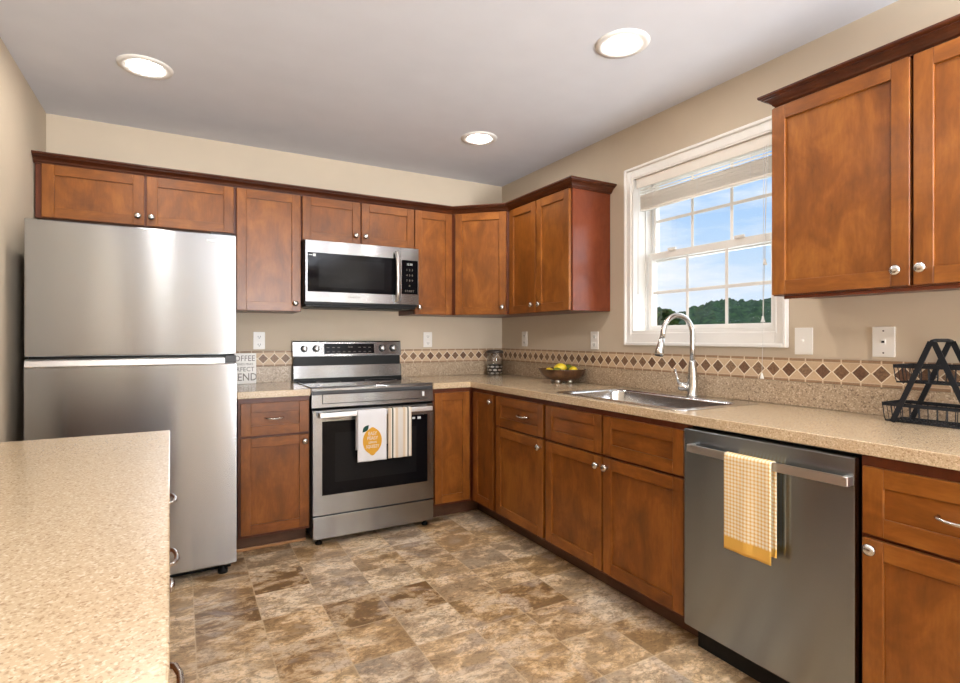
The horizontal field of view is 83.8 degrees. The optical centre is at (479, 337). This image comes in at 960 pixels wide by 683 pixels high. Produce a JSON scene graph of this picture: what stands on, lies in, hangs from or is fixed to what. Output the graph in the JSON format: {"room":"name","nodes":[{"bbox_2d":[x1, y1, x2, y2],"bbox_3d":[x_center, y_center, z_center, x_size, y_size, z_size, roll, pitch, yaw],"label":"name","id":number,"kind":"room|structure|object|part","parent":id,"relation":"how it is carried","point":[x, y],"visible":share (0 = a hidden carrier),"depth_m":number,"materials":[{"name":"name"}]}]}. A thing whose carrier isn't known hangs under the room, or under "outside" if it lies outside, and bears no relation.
{"room":"kitchen","nodes":[
{"label":"kitchen","id":0,"kind":"room"},
{"bbox_2d":[0,37,45,441],"bbox_3d":[-0.801,-0.026,-0.027,0.100,2.472,6.900,0,0,-29],"label":"wall","id":1,"kind":"structure","parent":0,"point":[22,116],"depth_m":2.44,"materials":[{"name":"beige paint"}]},
{"bbox_2d":[0,430,169,682],"bbox_3d":[-0.903,0.315,0.931,0.652,0.038,1.460,0,0,-29],"label":"countertop","id":2,"kind":"structure","parent":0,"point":[85,520],"depth_m":0.72,"materials":[{"name":"stone"}]},
{"bbox_2d":[170,493,176,504],"bbox_3d":[-1.120,0.773,1.360,0.611,0.874,0.460,0,0,-30],"label":"handle","id":3,"kind":"object","parent":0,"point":[174,496],"visible":0.14,"depth_m":1.50,"materials":[{"name":"silver metal"}]},
{"bbox_2d":[170,548,179,592],"bbox_3d":[-0.888,0.773,0.960,0.611,0.874,0.465,0,0,-30],"label":"handle","id":4,"kind":"object","parent":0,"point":[174,551],"visible":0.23,"depth_m":1.13,"materials":[{"name":"silver metal"}]},
{"bbox_3d":[-0.744,0.593,1.277,0.028,0.034,0.034,0,0,-30],"label":"knob","id":5,"kind":"part","parent":4,"relation":"part of","materials":[{"name":"silver metal"}]},
{"bbox_3d":[-0.640,0.454,1.103,0.037,0.014,0.107,0,0,-30],"label":"drawer pull","id":6,"kind":"part","parent":4,"relation":"part of","materials":[{"name":"silver metal"}]},
{"bbox_2d":[170,662,185,682],"bbox_3d":[-0.655,0.773,0.557,0.611,0.874,0.465,0,0,-30],"label":"handle","id":7,"kind":"object","parent":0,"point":[180,678],"visible":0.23,"depth_m":0.72,"materials":[{"name":"silver metal"}]},
{"bbox_2d":[46,113,501,382],"bbox_3d":[-1.144,-0.026,3.790,3.226,2.472,0.100,0,0,-29],"label":"wall","id":8,"kind":"structure","parent":0,"point":[65,135],"depth_m":3.69,"materials":[{"name":"beige paint"}]},
{"bbox_2d":[35,163,235,235],"bbox_3d":[-1.938,-0.764,3.089,0.940,0.289,0.349,0,0,-29],"label":"upper cabinet","id":9,"kind":"object","parent":8,"relation":"attached to","point":[62,193],"visible":1,"depth_m":2.94,"materials":[{"name":"brown wood"}]},
{"bbox_3d":[-2.061,-0.759,2.864,0.448,0.274,0.019,0,0,-29],"label":"door","id":10,"kind":"part","parent":9,"relation":"part of","materials":[{"name":"brown wood"}]},
{"bbox_3d":[-1.879,-0.670,2.938,0.034,0.034,0.028,0,0,-29],"label":"knob","id":11,"kind":"part","parent":9,"relation":"part of","materials":[{"name":"silver metal"}]},
{"bbox_3d":[-1.824,-0.669,2.969,0.034,0.034,0.028,0,0,-29],"label":"knob","id":12,"kind":"part","parent":9,"relation":"part of","materials":[{"name":"silver metal"}]},
{"bbox_3d":[-1.663,-0.759,3.086,0.440,0.274,0.019,0,0,-29],"label":"door","id":13,"kind":"part","parent":9,"relation":"part of","materials":[{"name":"brown wood"}]},
{"bbox_2d":[253,332,264,348],"bbox_3d":[-1.465,0.020,3.549,0.072,0.116,0.008,0,0,-29],"label":"electrical outlet","id":14,"kind":"object","parent":8,"relation":"attached to","point":[258,337],"visible":1,"depth_m":3.55,"materials":[{"name":"white plastic"}]},
{"bbox_2d":[235,188,300,313],"bbox_3d":[-1.361,-0.536,3.411,0.378,0.744,0.349,0,0,-29],"label":"upper cabinet","id":15,"kind":"object","parent":8,"relation":"attached to","point":[268,224],"visible":0.98,"depth_m":3.29,"materials":[{"name":"brown wood"}]},
{"bbox_2d":[256,366,290,382],"bbox_3d":[-1.455,0.262,3.546,0.388,0.143,0.020,0,0,-29],"label":"backsplash","id":16,"kind":"structure","parent":8,"relation":"attached to","point":[263,373],"depth_m":3.58,"materials":[{"name":"laminate"}]},
{"bbox_2d":[301,196,413,248],"bbox_3d":[-0.863,-0.764,3.690,0.763,0.288,0.349,0,0,-29],"label":"upper cabinet","id":17,"kind":"object","parent":8,"relation":"attached to","point":[322,219],"visible":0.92,"depth_m":3.54,"materials":[{"name":"brown wood"}]},
{"bbox_3d":[-0.963,-0.760,3.477,0.372,0.273,0.019,0,0,-29],"label":"door","id":18,"kind":"part","parent":17,"relation":"part of","materials":[{"name":"brown wood"}]},
{"bbox_2d":[301,239,418,310],"bbox_3d":[-0.836,-0.401,3.642,0.757,0.418,0.454,0,0,-29],"label":"microwave","id":19,"kind":"object","parent":17,"relation":"attached to","point":[334,275],"visible":0.99,"depth_m":3.48,"materials":[{"name":"silver metal"}]},
{"bbox_3d":[-0.555,-0.410,3.576,0.025,0.356,0.067,0,0,-29],"label":"handle","id":20,"kind":"part","parent":19,"relation":"part of","materials":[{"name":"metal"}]},
{"bbox_3d":[-0.485,-0.417,3.655,0.132,0.382,0.020,0,0,-29],"label":"control panel","id":21,"kind":"part","parent":19,"relation":"part of","materials":[{"name":"silver metal"}]},
{"bbox_3d":[-0.629,-0.760,3.664,0.375,0.273,0.019,0,0,-29],"label":"door","id":22,"kind":"part","parent":17,"relation":"part of","materials":[{"name":"brown wood"}]},
{"bbox_2d":[236,348,500,366],"bbox_3d":[-0.731,0.140,3.959,2.080,0.102,0.008,0,0,-29],"label":"trim","id":23,"kind":"structure","parent":8,"relation":"attached to","point":[263,358],"depth_m":4.12,"materials":[{"name":"tile"}]},
{"bbox_2d":[399,210,451,316],"bbox_3d":[-0.398,-0.536,3.950,0.300,0.744,0.349,0,0,-29],"label":"upper cabinet","id":24,"kind":"object","parent":8,"relation":"attached to","point":[432,230],"visible":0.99,"depth_m":3.83,"materials":[{"name":"brown wood"}]},
{"bbox_2d":[423,332,431,346],"bbox_3d":[-0.404,0.015,4.141,0.072,0.116,0.008,0,0,-29],"label":"electrical outlet","id":25,"kind":"object","parent":8,"relation":"attached to","point":[427,336],"visible":1,"depth_m":4.14,"materials":[{"name":"white plastic"}]},
{"bbox_2d":[437,211,543,317],"bbox_3d":[0.065,-0.536,4.059,0.612,0.744,0.610,0,0,-29],"label":"upper cabinet","id":26,"kind":"object","parent":8,"relation":"attached to","point":[480,241],"visible":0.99,"depth_m":3.85,"materials":[{"name":"brown wood"}]},
{"bbox_2d":[31,150,616,214],"bbox_3d":[-0.777,-0.921,3.373,3.179,0.050,0.895,0,0,-9],"label":"crown molding","id":27,"kind":"structure","parent":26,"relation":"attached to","point":[39,157],"depth_m":3.25,"materials":[{"name":"brown wood"}]},
{"bbox_3d":[0.004,-0.532,3.845,0.379,0.729,0.019,0,0,15],"label":"door","id":28,"kind":"part","parent":26,"relation":"part of","materials":[{"name":"brown wood"}]},
{"bbox_2d":[0,0,897,186],"bbox_3d":[0.564,-1.302,0.735,3.226,0.080,7.100,0,0,-29],"label":"ceiling","id":29,"kind":"structure","parent":0,"point":[390,84],"depth_m":2.49,"materials":[{"name":"paint"}]},
{"bbox_2d":[116,54,173,79],"bbox_3d":[-1.559,-1.258,2.493,0.228,0.008,0.228,0,0,-29],"label":"recessed light","id":30,"kind":"object","parent":29,"relation":"in","point":[139,65],"visible":1,"depth_m":2.48,"materials":[{"name":"white paint"}]},
{"bbox_2d":[461,131,496,144],"bbox_3d":[-0.005,-1.258,3.384,0.228,0.008,0.228,0,0,-29],"label":"recessed light","id":31,"kind":"object","parent":29,"relation":"in","point":[476,137],"visible":1,"depth_m":3.37,"materials":[{"name":"white paint"}]},
{"bbox_2d":[595,28,649,57],"bbox_3d":[0.611,-1.258,2.296,0.228,0.008,0.228,0,0,-29],"label":"recessed light","id":32,"kind":"object","parent":29,"relation":"in","point":[621,43],"visible":1,"depth_m":2.28,"materials":[{"name":"white paint"}]},
{"bbox_2d":[170,509,759,682],"bbox_3d":[0.564,1.240,0.735,3.226,0.060,7.100,0,0,-29],"label":"floor","id":33,"kind":"structure","parent":0,"point":[462,597],"depth_m":2.30,"materials":[{"name":"tile"}]},
{"bbox_2d":[24,218,236,576],"bbox_3d":[-1.806,0.337,2.874,0.846,1.745,0.786,0,0,-29],"label":"refrigerator","id":34,"kind":"object","parent":33,"relation":"on","point":[127,329],"visible":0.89,"depth_m":2.56,"materials":[{"name":"silver metal"}]},
{"bbox_3d":[-1.646,0.114,2.533,0.789,0.040,0.034,0,0,-29],"label":"handle","id":35,"kind":"part","parent":34,"relation":"part of","materials":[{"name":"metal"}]},
{"bbox_3d":[-1.634,-0.220,2.567,0.846,0.607,0.070,0,0,-29],"label":"freezer door","id":36,"kind":"part","parent":34,"relation":"part of","materials":[{"name":"silver metal"}]},
{"bbox_3d":[-1.634,0.626,2.567,0.846,1.056,0.070,0,0,-29],"label":"door","id":37,"kind":"part","parent":34,"relation":"part of","materials":[{"name":"silver metal"}]},
{"bbox_2d":[237,396,308,551],"bbox_3d":[-1.294,0.773,3.262,0.380,0.874,0.666,0,0,-29],"label":"base cabinet","id":38,"kind":"object","parent":33,"relation":"on","point":[272,433],"visible":0.93,"depth_m":3.01,"materials":[{"name":"brown wood"}]},
{"bbox_2d":[237,366,310,398],"bbox_3d":[-1.303,0.262,3.275,0.388,0.143,0.643,0,0,-29],"label":"countertop","id":39,"kind":"structure","parent":38,"relation":"on","point":[271,381],"depth_m":3.25,"materials":[{"name":"stone"}]},
{"bbox_2d":[234,353,256,383],"bbox_3d":[-1.524,0.198,3.426,0.173,0.196,0.036,0,0,-29],"label":"sign","id":40,"kind":"object","parent":39,"relation":"on","point":[246,362],"visible":0.66,"depth_m":3.42,"materials":[{"name":"white plastic"}]},
{"bbox_3d":[-1.151,0.452,3.012,0.362,0.180,0.019,0,0,-29],"label":"drawer","id":41,"kind":"part","parent":38,"relation":"part of","materials":[{"name":"brown wood"}]},
{"bbox_3d":[-1.144,0.449,2.985,0.107,0.014,0.037,0,0,-29],"label":"drawer pull","id":42,"kind":"part","parent":38,"relation":"part of","materials":[{"name":"silver metal"}]},
{"bbox_3d":[-1.151,0.820,3.012,0.362,0.533,0.019,0,0,-29],"label":"door","id":43,"kind":"part","parent":38,"relation":"part of","materials":[{"name":"brown wood"}]},
{"bbox_3d":[-1.003,0.593,3.068,0.034,0.034,0.028,0,0,-29],"label":"knob","id":44,"kind":"part","parent":38,"relation":"part of","materials":[{"name":"silver metal"}]},
{"bbox_2d":[292,341,432,544],"bbox_3d":[-0.776,0.616,3.523,0.767,1.187,0.709,0,0,-29],"label":"range","id":45,"kind":"object","parent":33,"relation":"on","point":[347,496],"visible":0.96,"depth_m":3.30,"materials":[{"name":"silver metal"}]},
{"bbox_3d":[-0.934,0.075,3.805,0.767,0.105,0.061,0,0,-29],"label":"control panel","id":46,"kind":"part","parent":45,"relation":"part of","materials":[{"name":"silver metal"}]},
{"bbox_2d":[296,378,422,388],"bbox_3d":[-0.783,0.299,3.535,0.739,0.012,0.530,0,0,-29],"label":"cooktop","id":47,"kind":"object","parent":45,"relation":"in","point":[310,383],"depth_m":3.50,"materials":[{"name":"black glass"}]},
{"bbox_2d":[356,408,386,461],"bbox_3d":[-0.649,0.580,3.195,0.177,0.304,0.049,0,0,-29],"label":"kitchen towel","id":48,"kind":"object","parent":45,"relation":"hanging from","point":[371,424],"visible":0.99,"depth_m":3.18,"materials":[{"name":"white fabric"}]},
{"bbox_2d":[363,427,381,454],"bbox_3d":[-0.638,0.615,3.177,0.116,0.168,0.006,0,0,-30],"label":"print","id":49,"kind":"object","parent":48,"relation":"attached to","point":[372,436],"depth_m":3.17},
{"bbox_3d":[-0.646,0.350,3.290,0.763,0.120,0.032,0,0,-29],"label":"panel","id":50,"kind":"part","parent":45,"relation":"part of","materials":[{"name":"silver metal"}]},
{"bbox_3d":[-0.635,1.104,3.270,0.757,0.131,0.018,0,0,-29],"label":"storage drawer","id":51,"kind":"part","parent":45,"relation":"part of","materials":[{"name":"silver metal"}]},
{"bbox_3d":[-0.635,0.727,3.270,0.757,0.606,0.018,0,0,-29],"label":"oven door","id":52,"kind":"part","parent":45,"relation":"part of","materials":[{"name":"silver metal"}]},
{"bbox_3d":[-0.618,0.447,3.238,0.701,0.030,0.059,0,0,-29],"label":"handle","id":53,"kind":"part","parent":45,"relation":"part of","materials":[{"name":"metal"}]},
{"bbox_2d":[386,406,411,457],"bbox_3d":[-0.497,0.578,3.282,0.151,0.302,0.046,0,0,-29],"label":"kitchen towel","id":54,"kind":"object","parent":45,"relation":"hanging from","point":[399,419],"visible":0.98,"depth_m":3.26,"materials":[{"name":"fabric"}]},
{"bbox_2d":[432,387,509,527],"bbox_3d":[0.015,0.773,3.835,0.909,0.874,0.942,0,0,-29],"label":"base cabinet","id":55,"kind":"object","parent":33,"relation":"on","point":[464,419],"visible":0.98,"depth_m":3.54,"materials":[{"name":"brown wood"}]},
{"bbox_3d":[-0.186,0.724,3.552,0.258,0.725,0.019,0,0,-29],"label":"door","id":56,"kind":"part","parent":55,"relation":"part of","materials":[{"name":"brown wood"}]},
{"bbox_3d":[0.026,0.724,3.476,0.019,0.725,0.260,0,0,-29],"label":"door","id":57,"kind":"part","parent":55,"relation":"part of","materials":[{"name":"brown wood"}]},
{"bbox_2d":[400,361,959,470],"bbox_3d":[0.638,0.262,2.723,0.914,0.143,3.499,0,0,-29],"label":"countertop","id":58,"kind":"structure","parent":55,"relation":"on","point":[865,433],"depth_m":2.15,"materials":[{"name":"stone"}]},
{"bbox_2d":[486,350,502,373],"bbox_3d":[0.119,0.196,4.304,0.136,0.198,0.136,0,0,-29],"label":"jar","id":59,"kind":"object","parent":58,"relation":"on","point":[491,368],"visible":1,"depth_m":4.25,"materials":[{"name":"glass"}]},
{"bbox_3d":[0.119,0.110,4.304,0.136,0.027,0.136,0,0,-29],"label":"lid","id":60,"kind":"part","parent":59,"relation":"part of","materials":[{"name":"metal"}]},
{"bbox_2d":[538,367,585,382],"bbox_3d":[0.549,0.249,3.513,0.311,0.094,0.317,0,0,-29],"label":"fruit bowl","id":61,"kind":"object","parent":58,"relation":"on","point":[553,375],"visible":0.96,"depth_m":3.40,"materials":[{"name":"wood"}]},
{"bbox_2d":[554,363,566,369],"bbox_3d":[0.529,0.198,3.513,0.069,0.061,0.069,0,0,-43],"label":"lemon","id":62,"kind":"object","parent":61,"relation":"in","point":[561,366],"visible":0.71,"depth_m":3.49,"materials":[{"name":"yellow food"}]},
{"bbox_2d":[556,388,758,410],"bbox_3d":[0.829,0.391,2.635,0.530,0.201,0.848,0,0,-29],"label":"sink","id":63,"kind":"object","parent":58,"relation":"in","point":[641,397],"visible":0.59,"depth_m":2.73,"materials":[{"name":"metal"}]},
{"bbox_3d":[0.802,0.391,2.620,0.400,0.198,0.778,0,0,-29],"label":"bowl","id":64,"kind":"part","parent":63,"relation":"part of","materials":[{"name":"metal"}]},
{"bbox_2d":[654,313,698,396],"bbox_3d":[0.967,0.084,2.660,0.251,0.414,0.087,0,0,-16],"label":"faucet","id":65,"kind":"object","parent":58,"relation":"on","point":[691,386],"visible":1,"depth_m":2.65,"materials":[{"name":"silver metal"}]},
{"bbox_3d":[0.977,-0.001,2.645,0.205,0.244,0.025,0,0,-19],"label":"spout","id":66,"kind":"part","parent":65,"relation":"part of","materials":[{"name":"silver metal"}]},
{"bbox_3d":[1.013,0.211,2.694,0.069,0.112,0.044,0,0,22],"label":"handle","id":67,"kind":"part","parent":65,"relation":"part of","materials":[{"name":"silver metal"}]},
{"bbox_2d":[882,339,959,428],"bbox_3d":[1.564,0.150,1.812,0.151,0.295,0.296,0,0,-29],"label":"wire rack","id":68,"kind":"object","parent":58,"relation":"on","point":[941,364],"visible":1,"depth_m":1.83,"materials":[{"name":"black metal"}]},
{"bbox_2d":[882,400,959,428],"bbox_3d":[1.565,0.261,1.812,0.142,0.066,0.296,0,0,-29],"label":"basket","id":69,"kind":"object","parent":68,"relation":"on","point":[920,404],"depth_m":1.86,"materials":[{"name":"black metal"}]},
{"bbox_2d":[893,363,959,385],"bbox_3d":[1.565,0.125,1.812,0.142,0.063,0.228,0,0,-29],"label":"basket","id":70,"kind":"object","parent":68,"relation":"on","point":[947,368],"depth_m":1.82,"materials":[{"name":"black metal"}]},
{"bbox_3d":[1.627,0.154,1.847,0.004,0.287,0.243,0,0,-29],"label":"frame","id":71,"kind":"part","parent":68,"relation":"part of","materials":[{"name":"black metal"}]},
{"bbox_3d":[1.564,0.011,1.812,0.151,0.016,0.012,0,0,-29],"label":"handle","id":72,"kind":"part","parent":68,"relation":"part of","materials":[{"name":"black metal"}]},
{"bbox_2d":[496,392,560,557],"bbox_3d":[0.478,0.773,3.255,0.666,0.874,0.520,0,0,-29],"label":"base cabinet","id":73,"kind":"object","parent":33,"relation":"on","point":[521,439],"visible":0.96,"depth_m":3.08,"materials":[{"name":"brown wood"}]},
{"bbox_3d":[0.227,0.452,3.116,0.019,0.180,0.495,0,0,-29],"label":"drawer","id":74,"kind":"part","parent":73,"relation":"part of","materials":[{"name":"brown wood"}]},
{"bbox_3d":[0.227,0.820,3.116,0.019,0.533,0.495,0,0,-29],"label":"door","id":75,"kind":"part","parent":73,"relation":"part of","materials":[{"name":"brown wood"}]},
{"bbox_2d":[546,400,697,636],"bbox_3d":[0.833,0.773,2.627,0.658,0.874,0.922,0,0,-29],"label":"base cabinet","id":76,"kind":"object","parent":33,"relation":"on","point":[615,481],"visible":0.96,"depth_m":2.39,"materials":[{"name":"brown wood"}]},
{"bbox_3d":[0.466,0.452,2.688,0.019,0.180,0.436,0,0,-29],"label":"false drawer","id":77,"kind":"part","parent":76,"relation":"part of","materials":[{"name":"brown wood"}]},
{"bbox_3d":[0.466,0.820,2.688,0.019,0.533,0.436,0,0,-29],"label":"door","id":78,"kind":"part","parent":76,"relation":"part of","materials":[{"name":"brown wood"}]},
{"bbox_3d":[0.540,0.598,2.506,0.028,0.034,0.034,0,0,-29],"label":"knob","id":79,"kind":"part","parent":76,"relation":"part of","materials":[{"name":"silver metal"}]},
{"bbox_3d":[0.570,0.598,2.453,0.028,0.034,0.034,0,0,-29],"label":"knob","id":80,"kind":"part","parent":76,"relation":"part of","materials":[{"name":"silver metal"}]},
{"bbox_3d":[0.689,0.452,2.288,0.019,0.180,0.456,0,0,-29],"label":"false drawer","id":81,"kind":"part","parent":76,"relation":"part of","materials":[{"name":"brown wood"}]},
{"bbox_3d":[0.689,0.820,2.288,0.019,0.533,0.456,0,0,-29],"label":"door","id":82,"kind":"part","parent":76,"relation":"part of","materials":[{"name":"brown wood"}]},
{"bbox_2d":[685,426,861,682],"bbox_3d":[1.179,0.777,1.943,0.642,0.866,0.600,0,0,-29],"label":"dishwasher","id":83,"kind":"object","parent":33,"relation":"on","point":[797,618],"visible":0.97,"depth_m":1.73,"materials":[{"name":"silver metal"}]},
{"bbox_3d":[1.008,1.160,1.847,0.015,0.100,0.592,0,0,-29],"label":"toe panel","id":84,"kind":"part","parent":83,"relation":"part of","materials":[{"name":"black plastic"}]},
{"bbox_2d":[724,451,776,565],"bbox_3d":[0.900,0.563,1.790,0.035,0.332,0.171,0,0,-29],"label":"dish towel","id":85,"kind":"object","parent":83,"relation":"hanging from","point":[750,484],"visible":1,"depth_m":1.77,"materials":[{"name":"yellow fabric"}]},
{"bbox_3d":[0.926,0.415,1.783,0.043,0.028,0.560,0,0,-29],"label":"handle","id":86,"kind":"part","parent":83,"relation":"part of","materials":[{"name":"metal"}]},
{"bbox_2d":[862,454,959,682],"bbox_3d":[1.467,0.773,1.486,0.666,0.874,0.470,0,0,-29],"label":"base cabinet","id":87,"kind":"object","parent":33,"relation":"on","point":[911,511],"visible":0.98,"depth_m":1.44,"materials":[{"name":"brown wood"}]},
{"bbox_3d":[1.098,0.598,1.508,0.028,0.034,0.034,0,0,-29],"label":"knob","id":88,"kind":"part","parent":87,"relation":"part of","materials":[{"name":"silver metal"}]},
{"bbox_3d":[1.216,0.464,1.346,0.019,0.192,0.450,0,0,-29],"label":"drawer","id":89,"kind":"part","parent":87,"relation":"part of","materials":[{"name":"brown wood"}]},
{"bbox_3d":[1.216,0.829,1.346,0.019,0.515,0.450,0,0,-29],"label":"door","id":90,"kind":"part","parent":87,"relation":"part of","materials":[{"name":"brown wood"}]},
{"bbox_3d":[1.192,0.463,1.332,0.037,0.014,0.107,0,0,-29],"label":"drawer pull","id":91,"kind":"part","parent":87,"relation":"part of","materials":[{"name":"silver metal"}]},
{"bbox_2d":[502,0,959,416],"bbox_3d":[1.954,-0.026,1.512,0.200,2.472,6.900,0,0,-29],"label":"wall","id":92,"kind":"structure","parent":0,"point":[842,326],"depth_m":2.49,"materials":[{"name":"beige paint"}]},
{"bbox_2d":[522,332,526,345],"bbox_3d":[0.347,0.010,4.174,0.008,0.116,0.072,0,0,-29],"label":"electrical outlet","id":93,"kind":"object","parent":92,"relation":"attached to","point":[524,334],"visible":1,"depth_m":4.17,"materials":[{"name":"white plastic"}]},
{"bbox_2d":[509,188,609,314],"bbox_3d":[0.496,-0.536,3.558,0.349,0.744,0.682,0,0,-29],"label":"upper cabinet","id":94,"kind":"object","parent":92,"relation":"attached to","point":[559,242],"visible":1,"depth_m":3.33,"materials":[{"name":"brown wood"}]},
{"bbox_3d":[0.292,-0.532,3.644,0.019,0.729,0.320,0,0,-29],"label":"door","id":95,"kind":"part","parent":94,"relation":"part of","materials":[{"name":"brown wood"}]},
{"bbox_3d":[0.457,-0.532,3.348,0.019,0.729,0.335,0,0,-29],"label":"door","id":96,"kind":"part","parent":94,"relation":"part of","materials":[{"name":"brown wood"}]},
{"bbox_3d":[0.684,-0.536,3.275,0.297,0.744,0.006,0,0,-29],"label":"panel","id":97,"kind":"part","parent":94,"relation":"part of","materials":[{"name":"brown wood"}]},
{"bbox_2d":[591,331,598,348],"bbox_3d":[0.742,0.018,3.468,0.008,0.116,0.072,0,0,-29],"label":"electrical outlet","id":98,"kind":"object","parent":92,"relation":"attached to","point":[594,335],"visible":1,"depth_m":3.46,"materials":[{"name":"white plastic"}]},
{"bbox_2d":[400,361,959,422],"bbox_3d":[0.638,0.243,2.723,0.914,0.105,3.499,0,0,-29],"label":"backsplash","id":99,"kind":"structure","parent":92,"relation":"attached to","point":[847,398],"depth_m":2.52,"materials":[{"name":"laminate"}]},
{"bbox_2d":[624,115,788,347],"bbox_3d":[1.189,-0.479,2.829,0.201,1.046,0.989,0,0,-29],"label":"window","id":100,"kind":"structure","parent":92,"relation":"in","point":[640,310],"depth_m":2.94,"materials":[{"name":"white paint"}]},
{"bbox_2d":[636,133,771,378],"bbox_3d":[1.120,-0.374,2.791,0.104,1.120,0.836,0,0,-29],"label":"window blind","id":101,"kind":"object","parent":100,"relation":"attached to","point":[759,169],"visible":0.89,"depth_m":2.74,"materials":[{"name":"white plastic"}]},
{"bbox_3d":[1.150,-0.752,2.807,0.028,0.015,0.810,0,0,-29],"label":"rail","id":102,"kind":"part","parent":101,"relation":"part of","materials":[{"name":"white plastic"}]},
{"bbox_3d":[1.296,-0.818,2.545,0.035,0.142,0.002,0,0,-29],"label":"ladder cord","id":103,"kind":"part","parent":101,"relation":"part of","materials":[{"name":"white fabric"}]},
{"bbox_3d":[1.305,-0.488,2.464,0.005,0.792,0.004,0,0,-29],"label":"pull cord","id":104,"kind":"part","parent":101,"relation":"part of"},
{"bbox_3d":[1.296,-0.362,2.433,0.047,1.045,0.002,0,0,-29],"label":"pull cord","id":105,"kind":"part","parent":101,"relation":"part of","materials":[{"name":"white fabric"}]},
{"bbox_3d":[1.310,-0.619,2.455,0.005,0.530,0.004,0,0,-29],"label":"pull cord","id":106,"kind":"part","parent":101,"relation":"part of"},
{"bbox_3d":[1.237,-0.487,2.857,0.090,0.894,0.853,0,0,-29],"label":"frame","id":107,"kind":"part","parent":100,"relation":"part of","materials":[{"name":"white paint"}]},
{"bbox_3d":[1.219,-0.272,2.846,0.038,0.452,0.813,0,0,-29],"label":"sash","id":108,"kind":"part","parent":100,"relation":"part of","materials":[{"name":"white paint"}]},
{"bbox_3d":[1.255,-0.690,2.866,0.036,0.476,0.813,0,0,-29],"label":"sash","id":109,"kind":"part","parent":100,"relation":"part of","materials":[{"name":"white paint"}]},
{"bbox_2d":[501,348,959,392],"bbox_3d":[1.205,0.140,2.640,0.008,0.102,4.200,0,0,-29],"label":"trim","id":110,"kind":"structure","parent":92,"relation":"attached to","point":[866,373],"depth_m":2.49,"materials":[{"name":"tile"}]},
{"bbox_2d":[795,328,812,354],"bbox_3d":[1.388,0.015,2.300,0.019,0.116,0.076,0,0,-29],"label":"light switch","id":111,"kind":"object","parent":92,"relation":"attached to","point":[803,336],"visible":1,"depth_m":2.30,"materials":[{"name":"white plastic"}]},
{"bbox_2d":[772,37,959,298],"bbox_3d":[1.494,-0.530,1.771,0.349,0.756,0.929,0,0,-29],"label":"upper cabinet","id":112,"kind":"object","parent":92,"relation":"attached to","point":[866,167],"visible":1,"depth_m":1.81,"materials":[{"name":"brown wood"}]},
{"bbox_3d":[1.263,-0.532,1.905,0.019,0.729,0.456,0,0,-29],"label":"door","id":113,"kind":"part","parent":112,"relation":"part of","materials":[{"name":"brown wood"}]},
{"bbox_2d":[757,14,959,107],"bbox_3d":[1.498,-0.921,1.752,0.357,0.050,1.022,0,0,-29],"label":"crown molding","id":114,"kind":"structure","parent":112,"relation":"on","point":[948,29],"depth_m":1.78,"materials":[{"name":"brown wood"}]},
{"bbox_3d":[1.414,-0.158,1.728,0.010,0.012,0.875,0,0,-29],"label":"light rail","id":115,"kind":"part","parent":112,"relation":"part of","materials":[{"name":"brown wood"}]},
{"bbox_3d":[1.338,-0.218,1.723,0.028,0.034,0.034,0,0,-29],"label":"knob","id":116,"kind":"part","parent":112,"relation":"part of","materials":[{"name":"silver metal"}]},
{"bbox_3d":[1.370,-0.219,1.665,0.028,0.034,0.034,0,0,-29],"label":"knob","id":117,"kind":"part","parent":112,"relation":"part of","materials":[{"name":"silver metal"}]},
{"bbox_3d":[1.489,-0.532,1.501,0.019,0.729,0.451,0,0,-29],"label":"door","id":118,"kind":"part","parent":112,"relation":"part of","materials":[{"name":"brown wood"}]},
{"bbox_2d":[872,326,894,356],"bbox_3d":[1.539,0.016,2.040,0.010,0.116,0.076,0,0,-29],"label":"phone jack","id":119,"kind":"object","parent":92,"relation":"attached to","point":[883,338],"visible":1,"depth_m":2.04,"materials":[{"name":"white plastic"}]},
{"label":"outside","id":120,"kind":"structure","parent":0,"visible":0},
{"bbox_3d":[91.743,4.310,170.178,318.500,0.200,440.000,0,0,-29],"label":"ground","id":121,"kind":"structure","parent":120,"visible":0},
{"bbox_2d":[657,309,680,325],"bbox_3d":[12.518,1.148,35.897,2.636,6.146,2.565,0,0,-29],"label":"tree","id":122,"kind":"object","parent":121,"relation":"on","point":[662,315],"visible":0.15,"depth_m":35.52,"materials":[{"name":"green plant"}]},
{"bbox_2d":[657,298,770,324],"bbox_3d":[43.362,-2.313,94.723,112.041,13.045,123.577,0,0,-29],"label":"wooded hill","id":123,"kind":"structure","parent":121,"relation":"on","point":[741,311],"depth_m":77.84,"materials":[{"name":"green plant"}]}
]}

